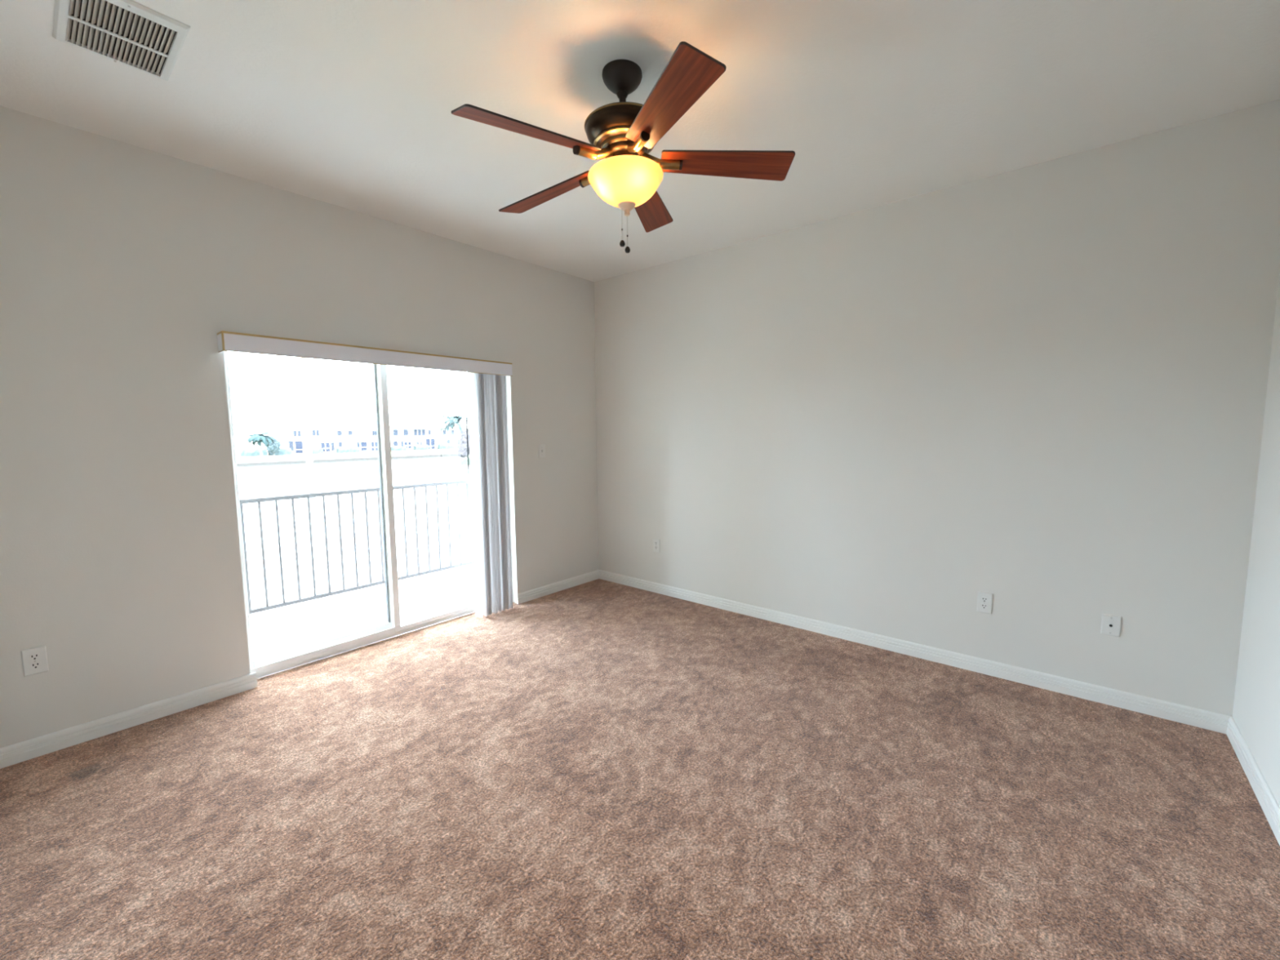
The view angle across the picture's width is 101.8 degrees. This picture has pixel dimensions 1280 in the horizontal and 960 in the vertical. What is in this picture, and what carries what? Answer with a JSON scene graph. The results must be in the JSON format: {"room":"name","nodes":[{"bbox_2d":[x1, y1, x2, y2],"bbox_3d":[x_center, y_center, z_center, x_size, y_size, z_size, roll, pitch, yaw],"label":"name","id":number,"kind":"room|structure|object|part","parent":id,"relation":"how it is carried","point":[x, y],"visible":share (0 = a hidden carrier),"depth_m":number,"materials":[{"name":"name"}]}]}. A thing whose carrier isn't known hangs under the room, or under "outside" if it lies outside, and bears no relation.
{"room":"empty bedroom","nodes":[
{"label":"empty bedroom","id":0,"kind":"room"},
{"bbox_2d":[0,105,599,748],"bbox_3d":[-1.713,-0.281,3.439,0.200,2.740,4.130,4,7,40],"label":"wall","id":1,"kind":"structure","parent":0,"point":[123,265],"depth_m":2.55,"materials":[{"name":"paint"}]},
{"bbox_2d":[21,645,48,676],"bbox_3d":[-2.637,0.789,2.266,0.009,0.116,0.071,4,7,40],"label":"wall outlet","id":2,"kind":"object","parent":1,"relation":"attached to","point":[34,660],"visible":1,"depth_m":2.26,"materials":[{"name":"white plastic"}]},
{"bbox_2d":[28,653,40,660],"bbox_3d":[-2.635,0.770,2.262,0.003,0.029,0.034,4,7,40],"label":"receptacle","id":3,"kind":"object","parent":2,"relation":"attached to","point":[32,656],"depth_m":2.26,"materials":[{"name":"white plastic"}]},
{"bbox_2d":[29,661,41,669],"bbox_3d":[-2.634,0.809,2.266,0.003,0.029,0.034,4,7,40],"label":"receptacle","id":4,"kind":"object","parent":2,"relation":"attached to","point":[33,664],"depth_m":2.27,"materials":[{"name":"white plastic"}]},
{"bbox_2d":[0,671,257,768],"bbox_3d":[-2.492,1.154,2.465,0.014,0.083,1.118,4,7,40],"label":"baseboard","id":5,"kind":"structure","parent":1,"relation":"attached to","point":[15,753],"depth_m":2.47,"materials":[{"name":"white wood"}]},
{"bbox_2d":[223,351,475,678],"bbox_3d":[-1.696,0.116,3.565,0.117,1.925,1.792,4,7,40],"label":"door","id":6,"kind":"structure","parent":1,"relation":"in","point":[275,663],"depth_m":3.47,"materials":[{"name":"white metal"}]},
{"bbox_3d":[-1.701,0.115,3.569,0.095,1.925,1.792,4,7,40],"label":"frame","id":7,"kind":"part","parent":6,"relation":"part of","materials":[{"name":"white"}]},
{"bbox_3d":[-2.001,0.152,3.241,0.036,1.870,0.846,4,7,40],"label":"fixed panel","id":8,"kind":"part","parent":6,"relation":"part of","materials":[{"name":"white"}]},
{"bbox_3d":[-1.419,0.087,3.863,0.038,1.870,0.920,4,7,40],"label":"sliding panel","id":9,"kind":"part","parent":6,"relation":"part of","materials":[{"name":"white"}]},
{"bbox_2d":[217,330,512,617],"bbox_3d":[-1.569,0.124,3.409,0.101,1.904,1.760,4,7,40],"label":"vertical blind","id":10,"kind":"object","parent":1,"relation":"attached to","point":[486,380],"visible":1,"depth_m":3.84,"materials":[{"name":"white plastic"}]},
{"bbox_2d":[537,444,545,457],"bbox_3d":[-0.816,-0.242,4.342,0.018,0.112,0.071,4,7,40],"label":"light switch","id":11,"kind":"object","parent":1,"relation":"attached to","point":[541,447],"visible":1,"depth_m":4.34,"materials":[{"name":"white plastic"}]},
{"bbox_2d":[516,569,599,604],"bbox_3d":[-0.692,0.933,4.594,0.014,0.083,0.950,4,7,40],"label":"baseboard","id":12,"kind":"structure","parent":1,"relation":"attached to","point":[531,594],"depth_m":4.54,"materials":[{"name":"white wood"}]},
{"bbox_2d":[249,564,475,677],"bbox_3d":[-2.031,1.153,4.402,1.355,0.185,5.400,4,7,40],"label":"balcony slab","id":13,"kind":"object","parent":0,"point":[274,632],"visible":0.11,"depth_m":4.25,"materials":[{"name":"concrete"}]},
{"bbox_2d":[298,357,322,604],"bbox_3d":[-2.774,-0.262,4.351,0.040,2.653,0.040,4,7,40],"label":"post","id":14,"kind":"object","parent":13,"relation":"on","point":[302,361],"visible":0.56,"depth_m":4.35,"materials":[{"name":"white metal"}]},
{"bbox_2d":[240,479,473,614],"bbox_3d":[-2.101,0.494,5.148,0.050,0.985,3.950,4,7,40],"label":"balcony railing","id":15,"kind":"object","parent":13,"relation":"on","point":[414,486],"visible":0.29,"depth_m":4.57,"materials":[{"name":"grey metal"}]},
{"bbox_3d":[-2.104,0.049,5.105,0.044,0.032,3.950,4,7,40],"label":"rail","id":16,"kind":"part","parent":15,"relation":"part of","materials":[{"name":"grey metal"}]},
{"bbox_3d":[-2.097,0.914,5.188,0.028,0.030,3.950,4,7,40],"label":"rail","id":17,"kind":"part","parent":15,"relation":"part of","materials":[{"name":"grey metal"}]},
{"bbox_2d":[0,578,1279,959],"bbox_3d":[-0.062,1.260,2.203,4.292,0.120,4.130,4,7,40],"label":"floor","id":18,"kind":"structure","parent":0,"point":[598,769],"depth_m":1.92,"materials":[{"name":"carpet"}]},
{"bbox_2d":[0,0,1279,281],"bbox_3d":[-0.123,-1.604,1.957,4.387,0.150,4.130,4,7,40],"label":"ceiling","id":19,"kind":"structure","parent":0,"point":[349,104],"depth_m":2.07,"materials":[{"name":"paint"}]},
{"bbox_2d":[52,0,190,80],"bbox_3d":[-1.728,-1.487,1.730,0.401,0.012,0.292,4,7,40],"label":"ceiling vent","id":20,"kind":"object","parent":19,"relation":"in","point":[131,33],"visible":1,"depth_m":1.73,"materials":[{"name":"white metal"}]},
{"bbox_2d":[451,41,795,253],"bbox_3d":[-0.087,-1.205,1.991,1.228,0.650,1.234,4,7,40],"label":"ceiling fan","id":21,"kind":"object","parent":19,"relation":"hanging from","point":[623,133],"visible":1,"depth_m":1.90,"materials":[{"name":"brown wood"}]},
{"bbox_3d":[-0.367,-1.174,1.756,0.499,0.067,0.141,-5,7,-38],"label":"blade","id":22,"kind":"part","parent":21,"relation":"part of","materials":[{"name":"brown wood"}]},
{"bbox_3d":[-0.378,-1.210,2.204,0.499,0.073,0.141,3,7,32],"label":"blade","id":23,"kind":"part","parent":21,"relation":"part of","materials":[{"name":"brown wood"}]},
{"bbox_3d":[-0.055,-1.118,1.996,0.289,0.123,0.289,4,7,40],"label":"lamp shade","id":24,"kind":"part","parent":21,"relation":"part of","materials":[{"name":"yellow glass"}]},
{"bbox_3d":[-0.049,-0.963,2.013,0.002,0.119,0.002,4,7,40],"label":"pull chain","id":25,"kind":"part","parent":21,"relation":"part of","materials":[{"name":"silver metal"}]},
{"bbox_3d":[0.040,-1.247,2.360,0.140,0.055,0.500,1,6,14],"label":"blade","id":26,"kind":"part","parent":21,"relation":"part of","materials":[{"name":"brown wood"}]},
{"bbox_3d":[0.082,-1.173,1.627,0.143,0.052,0.500,-3,6,-22],"label":"blade","id":27,"kind":"part","parent":21,"relation":"part of","materials":[{"name":"brown wood"}]},
{"bbox_3d":[0.330,-1.213,1.998,0.500,0.054,0.141,-1,6,-2],"label":"blade","id":28,"kind":"part","parent":21,"relation":"part of","materials":[{"name":"brown wood"}]},
{"bbox_2d":[594,98,1279,716],"bbox_3d":[1.247,-0.317,3.547,4.187,2.740,0.150,4,7,40],"label":"wall","id":29,"kind":"structure","parent":0,"point":[1041,388],"depth_m":2.87,"materials":[{"name":"paint"}]},
{"bbox_2d":[653,537,659,552],"bbox_3d":[0.141,0.563,4.469,0.071,0.116,0.009,4,7,40],"label":"wall outlet","id":30,"kind":"object","parent":29,"relation":"attached to","point":[655,541],"visible":1,"depth_m":4.46,"materials":[{"name":"white plastic"}]},
{"bbox_2d":[599,569,1231,733],"bbox_3d":[1.148,1.007,3.660,4.037,0.083,0.014,4,7,40],"label":"baseboard","id":31,"kind":"structure","parent":29,"relation":"attached to","point":[1202,718],"depth_m":3.02,"materials":[{"name":"white wood"}]},
{"bbox_2d":[976,591,992,613],"bbox_3d":[1.954,0.697,2.949,0.071,0.116,0.009,4,7,40],"label":"wall outlet","id":32,"kind":"object","parent":29,"relation":"attached to","point":[984,600],"visible":1,"depth_m":2.95,"materials":[{"name":"white plastic"}]},
{"bbox_2d":[980,603,987,608],"bbox_3d":[1.952,0.716,2.949,0.034,0.029,0.003,4,7,40],"label":"receptacle","id":33,"kind":"object","parent":32,"relation":"attached to","point":[983,606],"depth_m":2.95,"materials":[{"name":"white plastic"}]},
{"bbox_2d":[981,596,988,602],"bbox_3d":[1.952,0.678,2.945,0.034,0.029,0.003,4,7,40],"label":"receptacle","id":34,"kind":"object","parent":32,"relation":"attached to","point":[984,599],"depth_m":2.94,"materials":[{"name":"white plastic"}]},
{"bbox_2d":[1100,613,1121,636],"bbox_3d":[2.362,0.729,2.607,0.071,0.104,0.010,4,7,40],"label":"cable jack","id":35,"kind":"object","parent":29,"relation":"attached to","point":[1110,624],"visible":1,"depth_m":2.61,"materials":[{"name":"white plastic"}]},
{"bbox_2d":[1232,271,1279,806],"bbox_3d":[1.462,-0.043,0.680,0.150,2.740,3.980,4,7,40],"label":"wall","id":36,"kind":"structure","parent":0,"point":[1256,704],"depth_m":2.10,"materials":[{"name":"paint"}]},
{"bbox_2d":[1226,716,1279,845],"bbox_3d":[1.459,1.269,0.918,0.014,0.083,3.830,4,7,40],"label":"baseboard","id":37,"kind":"structure","parent":36,"relation":"attached to","point":[1268,802],"depth_m":2.00,"materials":[{"name":"white wood"}]},
{"label":"outside","id":38,"kind":"structure","parent":0,"visible":0},
{"bbox_2d":[236,453,458,466],"bbox_3d":[-56.755,-2.619,85.100,0.650,1.040,550.000,4,7,40],"label":"bank","id":39,"kind":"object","parent":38,"point":[255,464],"visible":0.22,"depth_m":89.58,"materials":[{"name":"soil"}]},
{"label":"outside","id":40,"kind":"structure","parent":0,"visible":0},
{"bbox_3d":[-6.534,-5.544,110.116,45.000,1.000,86.800,4,7,40],"label":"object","id":41,"kind":"object","parent":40,"visible":0},
{"bbox_2d":[455,426,470,458],"bbox_3d":[-23.405,-4.631,70.620,2.775,5.075,3.460,4,7,40],"label":"flowering tree","id":42,"kind":"object","parent":41,"relation":"on","point":[462,451],"visible":0.6,"depth_m":69.66,"materials":[{"name":"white plant"}]},
{"bbox_2d":[460,456,471,466],"bbox_3d":[-22.618,-2.546,69.502,1.656,1.322,2.621,4,7,40],"label":"shrub","id":43,"kind":"object","parent":41,"relation":"on","point":[464,461],"visible":0.44,"depth_m":68.63,"materials":[{"name":"green plant"}]},
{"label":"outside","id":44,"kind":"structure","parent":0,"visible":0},
{"bbox_2d":[235,448,457,462],"bbox_3d":[-135.403,-8.338,151.013,205.000,1.100,550.000,4,7,40],"label":"lawn","id":45,"kind":"structure","parent":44,"point":[435,451],"depth_m":100.74,"materials":[{"name":"green plant"}]},
{"bbox_2d":[238,448,267,456],"bbox_3d":[-75.990,-5.364,102.182,1.498,1.447,4.477,4,7,40],"label":"hedge","id":46,"kind":"object","parent":45,"relation":"on","point":[255,452],"visible":0.88,"depth_m":101.51,"materials":[{"name":"green plant"}]},
{"bbox_2d":[243,431,275,457],"bbox_3d":[-70.509,-6.564,96.579,4.545,4.727,5.044,4,7,40],"label":"palm tree","id":47,"kind":"object","parent":45,"relation":"on","point":[263,437],"visible":1,"depth_m":95.89,"materials":[{"name":"green plant"}]},
{"bbox_2d":[263,435,283,455],"bbox_3d":[-72.386,-6.825,102.717,3.018,4.124,3.315,4,7,40],"label":"shrub","id":48,"kind":"object","parent":45,"relation":"on","point":[274,446],"visible":0.82,"depth_m":102.25,"materials":[{"name":"green plant"}]},
{"bbox_2d":[267,448,292,455],"bbox_3d":[-73.102,-5.725,105.614,1.524,1.437,3.884,4,7,40],"label":"hedge","id":49,"kind":"object","parent":45,"relation":"on","point":[284,451],"visible":0.7,"depth_m":105.52,"materials":[{"name":"green plant"}]},
{"bbox_2d":[233,412,377,455],"bbox_3d":[-73.253,-10.473,115.840,12.200,8.850,27.520,4,7,40],"label":"townhouse","id":50,"kind":"structure","parent":45,"relation":"on","point":[330,432],"depth_m":111.81,"materials":[{"name":"beige paint"}]},
{"bbox_3d":[-72.638,-7.109,108.247,0.046,2.200,0.900,4,7,40],"label":"pane","id":51,"kind":"part","parent":50,"relation":"part of","materials":[{"name":"grey"}]},
{"bbox_3d":[-72.081,-9.718,108.687,0.046,1.300,0.700,4,7,40],"label":"pane","id":52,"kind":"part","parent":50,"relation":"part of","materials":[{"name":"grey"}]},
{"bbox_3d":[-71.630,-9.773,109.220,0.046,1.300,0.700,4,7,40],"label":"pane","id":53,"kind":"part","parent":50,"relation":"part of","materials":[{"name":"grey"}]},
{"bbox_3d":[-69.603,-10.096,111.610,0.046,1.350,1.400,4,7,40],"label":"pane","id":54,"kind":"part","parent":50,"relation":"part of","materials":[{"name":"grey"}]},
{"bbox_3d":[-67.550,-7.384,114.294,0.046,1.900,0.700,4,7,40],"label":"pane","id":55,"kind":"part","parent":50,"relation":"part of","materials":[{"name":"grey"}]},
{"bbox_3d":[-66.577,-10.393,115.195,0.046,1.100,1.000,4,7,40],"label":"pane","id":56,"kind":"part","parent":50,"relation":"part of","materials":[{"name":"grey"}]},
{"bbox_3d":[-65.161,-10.567,116.870,0.046,1.100,1.000,4,7,40],"label":"pane","id":57,"kind":"part","parent":50,"relation":"part of","materials":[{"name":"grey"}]},
{"bbox_2d":[336,447,359,453],"bbox_3d":[-64.818,-6.634,115.409,1.489,1.243,4.562,4,7,40],"label":"hedge","id":58,"kind":"object","parent":45,"relation":"on","point":[349,450],"visible":0.99,"depth_m":114.93,"materials":[{"name":"green plant"}]},
{"bbox_2d":[391,445,407,451],"bbox_3d":[-57.570,-7.467,123.987,1.486,1.166,3.482,4,7,40],"label":"hedge","id":59,"kind":"object","parent":45,"relation":"on","point":[393,448],"visible":0.98,"depth_m":123.33,"materials":[{"name":"green plant"}]},
{"bbox_2d":[389,417,442,450],"bbox_3d":[-59.457,-11.820,131.951,12.500,8.200,13.420,4,7,40],"label":"townhouse","id":60,"kind":"structure","parent":45,"relation":"on","point":[407,432],"depth_m":128.44,"materials":[{"name":"beige paint"}]},
{"bbox_3d":[-58.596,-11.372,124.634,0.046,1.500,1.200,4,7,40],"label":"pane","id":61,"kind":"part","parent":60,"relation":"part of","materials":[{"name":"grey"}]},
{"bbox_3d":[-58.669,-8.723,124.775,0.046,1.200,1.100,4,7,40],"label":"pane","id":62,"kind":"part","parent":60,"relation":"part of","materials":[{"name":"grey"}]},
{"bbox_3d":[-57.019,-11.566,126.499,0.046,1.500,1.300,4,7,40],"label":"pane","id":63,"kind":"part","parent":60,"relation":"part of","materials":[{"name":"grey"}]},
{"bbox_3d":[-54.797,-11.789,129.130,0.046,1.600,3.000,4,7,40],"label":"pane","id":64,"kind":"part","parent":60,"relation":"part of","materials":[{"name":"grey"}]},
{"bbox_2d":[413,444,429,450],"bbox_3d":[-53.976,-7.978,128.246,1.508,1.225,3.492,4,7,40],"label":"hedge","id":65,"kind":"object","parent":45,"relation":"on","point":[424,446],"visible":0.98,"depth_m":127.56,"materials":[{"name":"green plant"}]},
{"bbox_2d":[437,443,459,449],"bbox_3d":[-49.330,-8.685,133.723,1.524,1.537,5.459,4,7,40],"label":"hedge","id":66,"kind":"object","parent":45,"relation":"on","point":[447,446],"visible":0.94,"depth_m":132.85,"materials":[{"name":"green plant"}]},
{"bbox_2d":[431,418,469,444],"bbox_3d":[-52.912,-13.118,146.118,12.200,7.950,15.220,4,7,40],"label":"townhouse","id":67,"kind":"structure","parent":45,"relation":"on","point":[446,437],"depth_m":140.10,"materials":[{"name":"beige paint"}]},
{"bbox_3d":[-52.097,-12.667,138.513,0.046,1.300,1.100,4,7,40],"label":"pane","id":68,"kind":"part","parent":67,"relation":"part of","materials":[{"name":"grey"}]},
{"bbox_2d":[437,414,469,452],"bbox_3d":[-39.998,-10.076,112.571,6.494,8.123,7.458,4,7,40],"label":"palm tree","id":69,"kind":"object","parent":45,"relation":"on","point":[455,420],"visible":0.98,"depth_m":111.67,"materials":[{"name":"green plant"}]},
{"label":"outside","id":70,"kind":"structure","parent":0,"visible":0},
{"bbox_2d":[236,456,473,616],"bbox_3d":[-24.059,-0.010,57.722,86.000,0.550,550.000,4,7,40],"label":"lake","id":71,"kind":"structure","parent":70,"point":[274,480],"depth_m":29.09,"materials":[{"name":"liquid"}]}
]}

